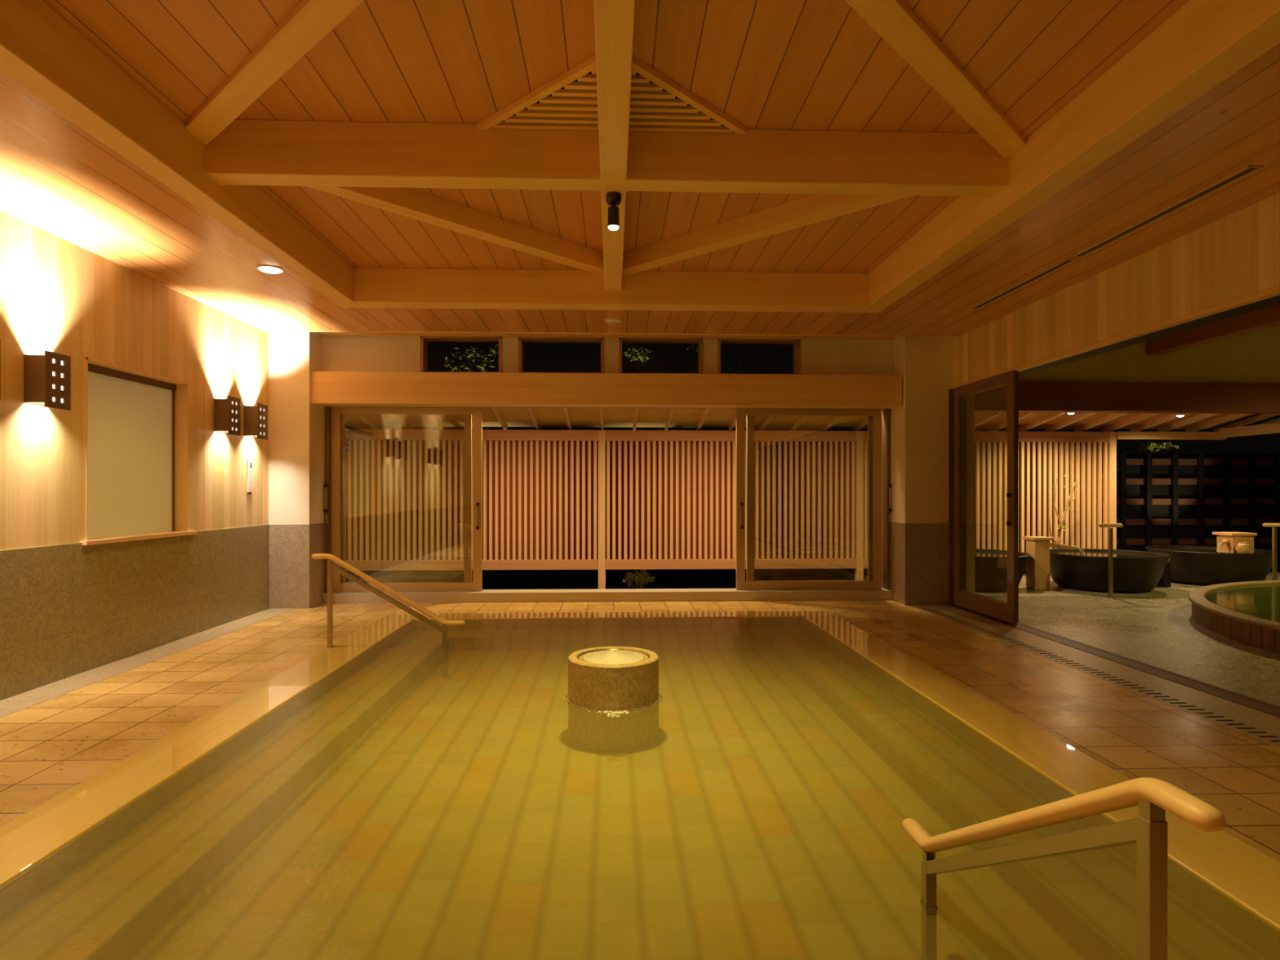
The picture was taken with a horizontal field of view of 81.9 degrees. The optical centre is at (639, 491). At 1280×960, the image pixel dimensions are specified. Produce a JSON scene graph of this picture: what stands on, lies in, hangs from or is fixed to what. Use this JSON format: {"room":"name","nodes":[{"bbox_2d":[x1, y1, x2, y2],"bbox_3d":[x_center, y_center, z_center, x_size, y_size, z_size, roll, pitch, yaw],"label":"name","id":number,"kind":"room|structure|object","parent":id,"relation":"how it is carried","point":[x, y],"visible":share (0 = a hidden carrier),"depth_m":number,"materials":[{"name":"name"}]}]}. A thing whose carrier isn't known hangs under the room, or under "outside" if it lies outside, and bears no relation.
{"room":"spa","nodes":[
{"label":"spa","id":0,"kind":"room"},
{"bbox_2d":[0,210,269,700],"bbox_3d":[-4.031,-0.327,2.760,0.172,3.486,11.820,0,0,-2],"label":"wall","id":1,"kind":"structure","parent":0,"point":[68,608],"depth_m":5.53,"materials":[{"name":"wood"}]},
{"bbox_2d":[0,338,0,399],"bbox_3d":[-3.944,-0.738,4.357,0.145,0.370,0.225,0,0,-2],"label":"wall sconce","id":2,"kind":"object","parent":1,"relation":"attached to","point":[0,339],"visible":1,"depth_m":4.47,"materials":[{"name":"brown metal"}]},
{"bbox_2d":[23,350,71,410],"bbox_3d":[-3.966,-0.738,4.937,0.145,0.370,0.225,0,0,-2],"label":"wall sconce","id":3,"kind":"object","parent":1,"relation":"attached to","point":[47,376],"visible":1,"depth_m":4.86,"materials":[{"name":"brown metal"}]},
{"bbox_2d":[52,358,62,403],"bbox_3d":[-3.905,-0.737,4.939,0.005,0.335,0.185,0,0,-2],"label":"diffuser","id":4,"kind":"object","parent":3,"relation":"attached to","point":[57,363],"depth_m":4.93,"materials":[{"name":"white glass"}]},
{"bbox_2d":[80,356,197,545],"bbox_3d":[-4.122,-0.295,6.054,0.173,1.377,1.430,0,0,-2],"label":"window","id":5,"kind":"structure","parent":1,"relation":"in","point":[137,421],"depth_m":6.13,"materials":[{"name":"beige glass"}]},
{"bbox_2d":[0,608,295,717],"bbox_3d":[-3.807,1.375,2.759,0.300,0.122,11.800,0,0,-2],"label":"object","id":6,"kind":"structure","parent":1,"relation":"attached to","point":[10,705],"depth_m":5.56,"materials":[{"name":"stone"}]},
{"bbox_2d":[213,395,240,435],"bbox_3d":[-4.053,-0.738,7.245,0.145,0.370,0.225,0,0,-2],"label":"wall sconce","id":7,"kind":"object","parent":1,"relation":"attached to","point":[227,412],"visible":1,"depth_m":7.14,"materials":[{"name":"brown metal"}]},
{"bbox_2d":[247,460,253,493],"bbox_3d":[-4.136,-0.149,7.830,0.024,0.360,0.100,0,0,-2],"label":"thermometer","id":8,"kind":"object","parent":1,"relation":"attached to","point":[250,463],"visible":1,"depth_m":7.82,"materials":[{"name":"white plastic"}]},
{"bbox_2d":[244,403,267,439],"bbox_3d":[-4.075,-0.738,7.825,0.145,0.370,0.225,0,0,-2],"label":"wall sconce","id":9,"kind":"object","parent":1,"relation":"attached to","point":[255,417],"visible":1,"depth_m":7.72,"materials":[{"name":"brown metal"}]},
{"bbox_2d":[268,331,324,608],"bbox_3d":[-3.950,-0.284,8.614,0.454,3.400,0.688,0,0,-2],"label":"wall","id":10,"kind":"structure","parent":0,"point":[296,425],"depth_m":8.28,"materials":[{"name":"paint"}]},
{"bbox_2d":[235,0,977,252],"bbox_3d":[-0.142,-2.180,4.438,5.680,0.050,5.760,0,0,-2],"label":"ceiling","id":11,"kind":"structure","parent":0,"point":[775,64],"depth_m":3.81,"materials":[{"name":"brown wood"}]},
{"bbox_2d":[184,0,364,145],"bbox_3d":[-1.343,-2.078,3.107,3.295,0.155,0.150,0,0,42],"label":"ceiling beam","id":12,"kind":"structure","parent":11,"relation":"attached to","point":[310,21],"depth_m":3.44,"materials":[{"name":"brown wood"}]},
{"bbox_2d":[306,186,604,273],"bbox_3d":[-1.387,-2.078,5.612,0.150,0.155,3.260,0,0,42],"label":"ceiling beam","id":13,"kind":"structure","parent":11,"relation":"attached to","point":[410,202],"depth_m":5.65,"materials":[{"name":"brown wood"}]},
{"bbox_2d":[204,119,1008,196],"bbox_3d":[-0.152,-1.996,4.435,4.750,0.318,0.165,0,0,-2],"label":"ceiling beam","id":14,"kind":"structure","parent":11,"relation":"attached to","point":[280,153],"depth_m":4.37,"materials":[{"name":"brown wood"}]},
{"bbox_2d":[476,54,748,192],"bbox_3d":[-0.159,-2.137,4.437,1.252,0.034,1.252,0,0,43],"label":"louvres","id":15,"kind":"object","parent":11,"relation":"attached to","point":[569,101],"visible":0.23,"depth_m":4.10,"materials":[{"name":"brown wood"}]},
{"bbox_2d":[593,0,635,291],"bbox_3d":[-0.159,-1.992,4.427,0.156,0.305,4.740,0,0,-2],"label":"ceiling beam","id":16,"kind":"structure","parent":11,"relation":"attached to","point":[614,20],"depth_m":3.51,"materials":[{"name":"brown wood"}]},
{"bbox_2d":[605,191,621,231],"bbox_3d":[-0.164,-1.730,4.577,0.100,0.220,0.100,0,0,-2],"label":"spotlight","id":17,"kind":"object","parent":16,"relation":"hanging from","point":[613,199],"visible":1,"depth_m":4.55,"materials":[{"name":"black metal"}]},
{"bbox_2d":[622,194,913,274],"bbox_3d":[0.986,-2.078,5.701,3.267,0.155,0.150,0,0,43],"label":"ceiling beam","id":18,"kind":"structure","parent":11,"relation":"attached to","point":[813,208],"depth_m":5.74,"materials":[{"name":"brown wood"}]},
{"bbox_2d":[845,0,1026,159],"bbox_3d":[1.120,-2.078,3.199,0.150,0.155,3.302,0,0,43],"label":"ceiling beam","id":19,"kind":"structure","parent":11,"relation":"attached to","point":[894,20],"depth_m":3.49,"materials":[{"name":"brown wood"}]},
{"bbox_2d":[345,371,867,431],"bbox_3d":[-1.637,-1.191,10.246,10.500,0.525,2.500,0,0,-2],"label":"roof","id":20,"kind":"structure","parent":0,"point":[504,417],"depth_m":11.06,"materials":[{"name":"brown wood"}]},
{"bbox_2d":[42,0,1188,273],"bbox_3d":[-0.142,-2.043,4.448,5.250,0.020,5.300,0,0,-2],"label":"ceiling","id":21,"kind":"structure","parent":0,"point":[1031,59],"depth_m":3.59,"materials":[{"name":"brown wood"}]},
{"bbox_2d":[0,43,1279,335],"bbox_3d":[-0.075,-1.795,2.649,7.950,0.050,11.300,0,0,-2],"label":"ceiling","id":22,"kind":"structure","parent":0,"point":[56,177],"depth_m":5.00,"materials":[{"name":"brown wood"}]},
{"bbox_2d":[0,0,360,307],"bbox_3d":[-2.599,-1.877,4.345,0.162,0.313,5.160,0,0,-2],"label":"ceiling beam","id":23,"kind":"structure","parent":22,"relation":"attached to","point":[41,51],"depth_m":3.69,"materials":[{"name":"brown wood"}]},
{"bbox_2d":[256,265,284,273],"bbox_3d":[-2.943,-1.758,5.873,0.194,0.024,0.194,0,0,-2],"label":"recessed light","id":24,"kind":"object","parent":22,"relation":"in","point":[266,268],"visible":1,"depth_m":5.83,"materials":[{"name":"white plastic"}]},
{"bbox_2d":[352,267,867,312],"bbox_3d":[-0.245,-1.877,6.901,4.735,0.313,0.230,0,0,-2],"label":"ceiling beam","id":25,"kind":"structure","parent":22,"relation":"attached to","point":[372,287],"depth_m":6.80,"materials":[{"name":"brown wood"}]},
{"bbox_2d":[604,317,621,324],"bbox_3d":[-0.277,-1.745,7.615,0.170,0.050,0.170,0,0,-2],"label":"ceiling detector","id":26,"kind":"object","parent":22,"relation":"attached to","point":[612,321],"visible":1,"depth_m":7.57,"materials":[{"name":"white plastic"}]},
{"bbox_2d":[972,258,1075,308],"bbox_3d":[3.263,-1.767,6.367,0.076,0.006,1.480,0,0,-2],"label":"ceiling vent","id":27,"kind":"object","parent":22,"relation":"in","point":[1066,261],"visible":1,"depth_m":6.23,"materials":[{"name":"brown wood"}]},
{"bbox_2d":[860,0,1279,312],"bbox_3d":[2.305,-1.877,4.530,0.183,0.313,5.160,0,0,-2],"label":"ceiling beam","id":28,"kind":"structure","parent":22,"relation":"attached to","point":[1203,43],"depth_m":3.59,"materials":[{"name":"brown wood"}]},
{"bbox_2d":[1071,165,1263,257],"bbox_3d":[3.322,-1.767,4.783,0.076,0.006,1.550,0,0,-2],"label":"ceiling vent","id":29,"kind":"object","parent":22,"relation":"in","point":[1250,169],"visible":1,"depth_m":4.60,"materials":[{"name":"brown wood"}]},
{"bbox_2d":[0,600,1279,862],"bbox_3d":[-0.169,1.376,2.896,6.980,0.120,11.800,0,0,-2],"label":"floor","id":30,"kind":"structure","parent":0,"point":[49,748],"depth_m":4.51,"materials":[{"name":"tile"}]},
{"bbox_2d":[0,610,1279,959],"bbox_3d":[-0.180,1.451,4.386,4.630,0.350,6.830,0,0,-2],"label":"pool","id":31,"kind":"object","parent":30,"relation":"in","point":[771,834],"visible":0.98,"depth_m":3.25,"materials":[{"name":"green liquid"}]},
{"bbox_2d":[311,553,465,677],"bbox_3d":[-2.059,1.018,6.047,1.240,1.016,0.054,0,0,-2],"label":"handrail","id":32,"kind":"object","parent":31,"relation":"on","point":[331,566],"visible":1,"depth_m":6.03,"materials":[{"name":"brown wood"}]},
{"bbox_2d":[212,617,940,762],"bbox_3d":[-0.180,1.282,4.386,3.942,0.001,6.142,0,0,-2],"label":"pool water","id":33,"kind":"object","parent":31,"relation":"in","point":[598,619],"visible":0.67,"depth_m":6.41,"materials":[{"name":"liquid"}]},
{"bbox_2d":[563,693,660,717],"bbox_3d":[-0.165,1.280,4.587,0.622,0.003,0.619,0,0,40],"label":"foam","id":34,"kind":"object","parent":33,"relation":"on","point":[655,702],"visible":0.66,"depth_m":4.33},
{"bbox_2d":[568,646,658,751],"bbox_3d":[-0.165,1.268,4.597,0.562,0.527,0.562,0,0,-2],"label":"stone fountain","id":35,"kind":"object","parent":31,"relation":"in","point":[602,678],"visible":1,"depth_m":4.37,"materials":[{"name":"brown stone"}]},
{"bbox_2d":[902,777,1226,959],"bbox_3d":[0.898,1.018,1.795,0.054,1.016,1.240,0,0,-2],"label":"handrail","id":36,"kind":"object","parent":31,"relation":"on","point":[1153,797],"visible":1,"depth_m":1.43,"materials":[{"name":"brown wood"}]},
{"bbox_2d":[909,604,1279,746],"bbox_3d":[3.538,1.374,3.035,0.440,0.124,11.800,0,0,-2],"label":"drain grate","id":37,"kind":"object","parent":30,"relation":"in","point":[1260,725],"depth_m":5.17,"materials":[{"name":"stone"}]},
{"bbox_2d":[320,335,974,592],"bbox_3d":[0.144,-0.509,8.932,7.760,3.850,0.400,0,0,-2],"label":"wall","id":38,"kind":"structure","parent":0,"point":[368,353],"depth_m":8.79,"materials":[{"name":"paint"}]},
{"bbox_2d":[324,484,328,523],"bbox_3d":[-3.702,0.146,8.709,0.040,0.460,0.040,0,0,-2],"label":"handle","id":39,"kind":"object","parent":38,"relation":"attached to","point":[326,486],"visible":1,"depth_m":8.69,"materials":[{"name":"wood"}]},
{"bbox_2d":[341,413,471,583],"bbox_3d":[-2.837,0.093,8.892,1.600,2.215,0.035,0,0,-2],"label":"door","id":40,"kind":"structure","parent":38,"relation":"in","point":[467,418],"depth_m":8.90,"materials":[{"name":"brown wood"}]},
{"bbox_2d":[331,406,482,591],"bbox_3d":[-2.789,0.093,8.823,1.780,2.215,0.067,0,0,-2],"label":"door","id":41,"kind":"structure","parent":38,"relation":"in","point":[336,411],"depth_m":8.83,"materials":[{"name":"brown wood"}]},
{"bbox_2d":[420,336,502,372],"bbox_3d":[-2.107,-1.581,8.777,0.950,0.475,0.220,0,0,-2],"label":"window","id":42,"kind":"structure","parent":38,"relation":"in","point":[424,340],"depth_m":8.69,"materials":[{"name":"brown wood"}]},
{"bbox_2d":[518,337,604,373],"bbox_3d":[-0.935,-1.581,8.821,1.005,0.475,0.220,0,0,-2],"label":"window","id":43,"kind":"structure","parent":38,"relation":"in","point":[521,340],"depth_m":8.73,"materials":[{"name":"brown wood"}]},
{"bbox_2d":[311,371,902,408],"bbox_3d":[-0.344,-1.174,8.608,6.790,0.360,0.290,0,0,-2],"label":"header beam","id":44,"kind":"structure","parent":38,"relation":"attached to","point":[328,388],"depth_m":8.47,"materials":[{"name":"brown wood"}]},
{"bbox_2d":[323,587,892,603],"bbox_3d":[-0.346,1.308,8.933,6.820,0.215,0.280,0,0,-2],"label":"trim","id":45,"kind":"structure","parent":38,"relation":"attached to","point":[615,594],"depth_m":8.82,"materials":[{"name":"stone"}]},
{"bbox_2d":[324,406,890,592],"bbox_3d":[-0.337,0.081,8.944,6.800,2.250,0.180,0,0,-2],"label":"trim","id":46,"kind":"structure","parent":38,"relation":"attached to","point":[886,413],"depth_m":8.98,"materials":[{"name":"brown wood"}]},
{"bbox_2d":[261,329,959,340],"bbox_3d":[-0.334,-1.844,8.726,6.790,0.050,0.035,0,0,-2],"label":"trim","id":47,"kind":"structure","parent":38,"relation":"attached to","point":[372,334],"depth_m":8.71,"materials":[{"name":"brown wood"}]},
{"bbox_2d":[618,337,702,373],"bbox_3d":[0.247,-1.581,8.866,1.000,0.475,0.220,0,0,-2],"label":"window","id":48,"kind":"structure","parent":38,"relation":"in","point":[643,340],"depth_m":8.77,"materials":[{"name":"brown wood"}]},
{"bbox_2d":[717,338,800,374],"bbox_3d":[1.418,-1.581,8.910,0.995,0.475,0.220,0,0,-2],"label":"window","id":49,"kind":"structure","parent":38,"relation":"in","point":[796,342],"depth_m":8.82,"materials":[{"name":"brown wood"}]},
{"bbox_2d":[736,408,881,590],"bbox_3d":[2.068,0.093,9.006,1.790,2.215,0.067,0,0,-2],"label":"door","id":50,"kind":"structure","parent":38,"relation":"in","point":[741,584],"depth_m":9.00,"materials":[{"name":"brown wood"}]},
{"bbox_2d":[746,415,872,581],"bbox_3d":[2.110,0.093,9.078,1.600,2.215,0.035,0,0,-2],"label":"door","id":51,"kind":"structure","parent":38,"relation":"in","point":[750,419],"depth_m":9.03,"materials":[{"name":"brown wood"}]},
{"bbox_2d":[888,484,892,522],"bbox_3d":[3.037,0.146,8.963,0.040,0.460,0.040,0,0,-2],"label":"handle","id":52,"kind":"object","parent":38,"relation":"attached to","point":[890,486],"visible":1,"depth_m":8.94,"materials":[{"name":"wood"}]},
{"bbox_2d":[890,336,953,605],"bbox_3d":[3.336,-0.284,8.888,0.564,3.400,0.688,0,0,-2],"label":"pillar","id":53,"kind":"structure","parent":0,"point":[919,428],"depth_m":8.55,"materials":[{"name":"paint"}]},
{"bbox_2d":[951,605,1279,717],"bbox_3d":[3.862,1.373,2.797,0.190,0.126,11.300,0,0,-2],"label":"trim","id":54,"kind":"structure","parent":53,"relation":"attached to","point":[1273,709],"depth_m":5.41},
{"bbox_2d":[863,572,1279,706],"bbox_3d":[9.807,1.376,4.647,12.050,0.120,14.550,0,0,-2],"label":"terrace","id":55,"kind":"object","parent":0,"point":[1157,627],"visible":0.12,"depth_m":6.93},
{"bbox_2d":[974,548,1030,592],"bbox_3d":[4.553,1.075,10.098,1.400,0.482,1.400,0,0,-2],"label":"tub","id":56,"kind":"object","parent":55,"relation":"on","point":[990,565],"visible":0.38,"depth_m":9.52,"materials":[{"name":"ceramic"}]},
{"bbox_2d":[1022,536,1085,589],"bbox_3d":[5.638,0.966,9.974,0.798,0.700,0.270,0,0,-2],"label":"spout","id":57,"kind":"object","parent":55,"relation":"on","point":[1037,567],"visible":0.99,"depth_m":9.86,"materials":[{"name":"brown wood"}]},
{"bbox_2d":[1048,464,1078,548],"bbox_3d":[6.386,0.442,11.111,0.449,1.752,0.131,0,0,-2],"label":"bare shrub","id":58,"kind":"object","parent":55,"relation":"on","point":[1061,522],"visible":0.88,"depth_m":11.13,"materials":[{"name":"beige plant"}]},
{"bbox_2d":[1049,548,1169,593],"bbox_3d":[6.307,1.075,10.044,1.480,0.482,1.480,0,0,-2],"label":"tub","id":59,"kind":"object","parent":55,"relation":"on","point":[1134,571],"visible":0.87,"depth_m":9.55,"materials":[{"name":"ceramic"}]},
{"bbox_2d":[1098,523,1123,596],"bbox_3d":[5.868,0.859,9.197,0.300,0.913,0.048,0,0,-2],"label":"handrail","id":60,"kind":"object","parent":55,"relation":"on","point":[1101,525],"visible":1,"depth_m":9.18,"materials":[{"name":"wood"}]},
{"bbox_2d":[1156,562,1171,586],"bbox_3d":[7.240,1.151,10.230,0.200,0.330,0.200,0,0,-2],"label":"stand","id":61,"kind":"object","parent":55,"relation":"on","point":[1165,580],"visible":0.48,"depth_m":10.14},
{"bbox_2d":[1145,545,1278,586],"bbox_3d":[8.225,1.075,10.667,1.520,0.482,1.520,0,0,-2],"label":"tub","id":62,"kind":"object","parent":55,"relation":"on","point":[1195,565],"visible":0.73,"depth_m":10.14,"materials":[{"name":"ceramic"}]},
{"bbox_2d":[1212,532,1257,553],"bbox_3d":[8.297,0.723,10.370,0.477,0.283,0.340,0,0,-2],"label":"spout","id":63,"kind":"object","parent":62,"relation":"on","point":[1226,542],"visible":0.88,"depth_m":10.25,"materials":[{"name":"brown wood"}]},
{"bbox_2d":[1235,542,1251,553],"bbox_3d":[8.285,0.783,10.134,0.170,0.165,0.170,0,0,-2],"label":"ceramic pot","id":64,"kind":"object","parent":62,"relation":"on","point":[1242,547],"visible":0.89,"depth_m":10.08,"materials":[{"name":"beige ceramic"}]},
{"bbox_2d":[1188,580,1279,653],"bbox_3d":[8.364,1.204,5.909,6.380,0.225,6.380,0,0,-2],"label":"pool","id":65,"kind":"object","parent":55,"relation":"on","point":[1248,612],"visible":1,"depth_m":7.02,"materials":[{"name":"wood"}]},
{"bbox_2d":[1262,523,1279,580],"bbox_3d":[8.005,0.859,9.308,0.300,0.913,0.048,0,0,-2],"label":"handrail","id":66,"kind":"object","parent":55,"relation":"on","point":[1274,530],"visible":0.73,"depth_m":9.29,"materials":[{"name":"wood"}]},
{"bbox_2d":[865,412,1279,439],"bbox_3d":[7.859,-1.134,10.603,8.505,0.640,2.500,0,0,-2],"label":"roof","id":67,"kind":"structure","parent":0,"point":[1108,422],"depth_m":11.34,"materials":[{"name":"brown wood"}]},
{"bbox_2d":[1175,413,1185,417],"bbox_3d":[7.852,-1.120,10.723,0.110,0.082,0.110,0,0,-2],"label":"recessed light","id":68,"kind":"object","parent":67,"relation":"attached to","point":[1178,415],"visible":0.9,"depth_m":10.69,"materials":[{"name":"white plastic"}]},
{"bbox_2d":[951,192,1279,389],"bbox_3d":[3.974,-1.625,2.872,0.282,0.891,11.440,0,0,-2],"label":"wall","id":69,"kind":"structure","parent":0,"point":[1228,267],"depth_m":5.47,"materials":[{"name":"brown wood"}]},
{"bbox_2d":[948,389,966,604],"bbox_3d":[3.675,0.066,8.704,0.200,2.500,0.320,0,0,-2],"label":"trim","id":70,"kind":"structure","parent":69,"relation":"attached to","point":[951,392],"depth_m":8.54,"materials":[{"name":"brown wood"}]},
{"bbox_2d":[954,369,1017,623],"bbox_3d":[3.624,0.056,7.832,0.067,2.480,1.260,0,0,-2],"label":"door","id":71,"kind":"structure","parent":69,"relation":"in","point":[1007,612],"depth_m":7.48,"materials":[{"name":"brown wood"}]},
{"bbox_2d":[961,372,1018,622],"bbox_3d":[3.697,0.056,7.915,0.035,2.480,1.260,0,0,-2],"label":"door","id":72,"kind":"structure","parent":69,"relation":"in","point":[962,397],"depth_m":7.58,"materials":[{"name":"brown wood"}]},
{"bbox_2d":[1018,325,1279,382],"bbox_3d":[9.627,-1.894,9.419,12.050,1.080,0.140,0,0,-2],"label":"wall","id":73,"kind":"structure","parent":0,"point":[1254,357],"depth_m":9.24,"materials":[{"name":"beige paint"}]},
{"bbox_2d":[974,381,1279,413],"bbox_3d":[9.513,-1.174,9.395,11.280,0.360,0.260,0,0,-2],"label":"header beam","id":74,"kind":"structure","parent":73,"relation":"attached to","point":[1034,397],"depth_m":9.14,"materials":[{"name":"red wood"}]},
{"bbox_2d":[1145,304,1279,355],"bbox_3d":[6.567,-1.854,5.241,0.200,0.300,7.980,0,0,-2],"label":"cross beam","id":75,"kind":"structure","parent":73,"relation":"attached to","point":[1267,317],"depth_m":8.16,"materials":[{"name":"red wood"}]},
{"label":"outside","id":76,"kind":"structure","parent":0,"visible":0},
{"bbox_2d":[345,542,1279,589],"bbox_3d":[3.950,1.666,14.699,27.000,0.500,10.920,0,0,-2],"label":"ground","id":77,"kind":"structure","parent":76,"point":[665,578],"depth_m":14.11,"materials":[{"name":"soil"}]},
{"bbox_2d":[443,344,498,582],"bbox_3d":[-2.592,-0.371,12.206,1.331,4.082,0.805,0,0,-2],"label":"tree","id":78,"kind":"object","parent":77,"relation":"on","point":[491,350],"visible":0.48,"depth_m":12.18,"materials":[{"name":"green plant"}]},
{"bbox_2d":[497,578,503,584],"bbox_3d":[-2.499,1.616,13.215,0.100,0.100,0.100,0,0,-2],"label":"spotlight","id":79,"kind":"object","parent":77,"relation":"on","point":[500,580],"visible":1,"depth_m":13.18,"materials":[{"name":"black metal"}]},
{"bbox_2d":[620,580,626,586],"bbox_3d":[-0.285,1.616,12.898,0.100,0.100,0.100,0,0,-2],"label":"spotlight","id":80,"kind":"object","parent":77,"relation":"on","point":[623,583],"visible":0.87,"depth_m":12.86,"materials":[{"name":"black metal"}]},
{"bbox_2d":[622,569,656,588],"bbox_3d":[-0.010,1.455,11.739,0.544,0.440,0.451,0,0,-2],"label":"shrub","id":81,"kind":"object","parent":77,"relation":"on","point":[642,575],"visible":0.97,"depth_m":11.71,"materials":[{"name":"green plant"}]},
{"bbox_2d":[622,344,722,588],"bbox_3d":[0.560,-0.418,12.470,1.761,4.174,0.629,0,0,-5],"label":"tree","id":82,"kind":"object","parent":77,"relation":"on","point":[630,350],"visible":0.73,"depth_m":12.43,"materials":[{"name":"green plant"}]},
{"bbox_2d":[345,429,1116,589],"bbox_3d":[-0.576,0.366,11.309,16.090,2.600,0.105,0,0,-2],"label":"lattice fence","id":83,"kind":"object","parent":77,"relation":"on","point":[602,500],"visible":0.45,"depth_m":11.33,"materials":[{"name":"brown wood"}]},
{"bbox_2d":[724,571,746,587],"bbox_3d":[1.543,1.473,11.826,0.416,0.404,0.440,0,0,-2],"label":"shrub","id":84,"kind":"object","parent":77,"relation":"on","point":[734,577],"visible":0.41,"depth_m":11.78,"materials":[{"name":"green plant"}]},
{"bbox_2d":[720,353,786,580],"bbox_3d":[1.940,-0.364,12.884,1.291,4.065,0.771,0,0,-2],"label":"tree","id":85,"kind":"object","parent":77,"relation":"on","point":[776,577],"visible":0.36,"depth_m":12.96,"materials":[{"name":"green plant"}]},
{"bbox_2d":[1096,452,1123,532],"bbox_3d":[7.880,0.356,12.405,0.398,2.125,0.412,0,0,24],"label":"tree","id":86,"kind":"object","parent":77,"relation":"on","point":[1117,469],"visible":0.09,"depth_m":12.44,"materials":[{"name":"green plant"}]},
{"bbox_2d":[1132,441,1178,453],"bbox_3d":[9.253,0.259,13.275,0.754,2.325,0.591,0,0,30],"label":"tree","id":87,"kind":"object","parent":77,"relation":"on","point":[1148,446],"visible":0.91,"depth_m":13.18,"materials":[{"name":"green plant"}]},
{"bbox_2d":[1080,452,1279,570],"bbox_3d":[11.361,0.366,13.202,7.100,2.100,0.130,0,0,-2],"label":"fence","id":88,"kind":"object","parent":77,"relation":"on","point":[1163,499],"visible":0.57,"depth_m":13.15,"materials":[{"name":"black wood"}]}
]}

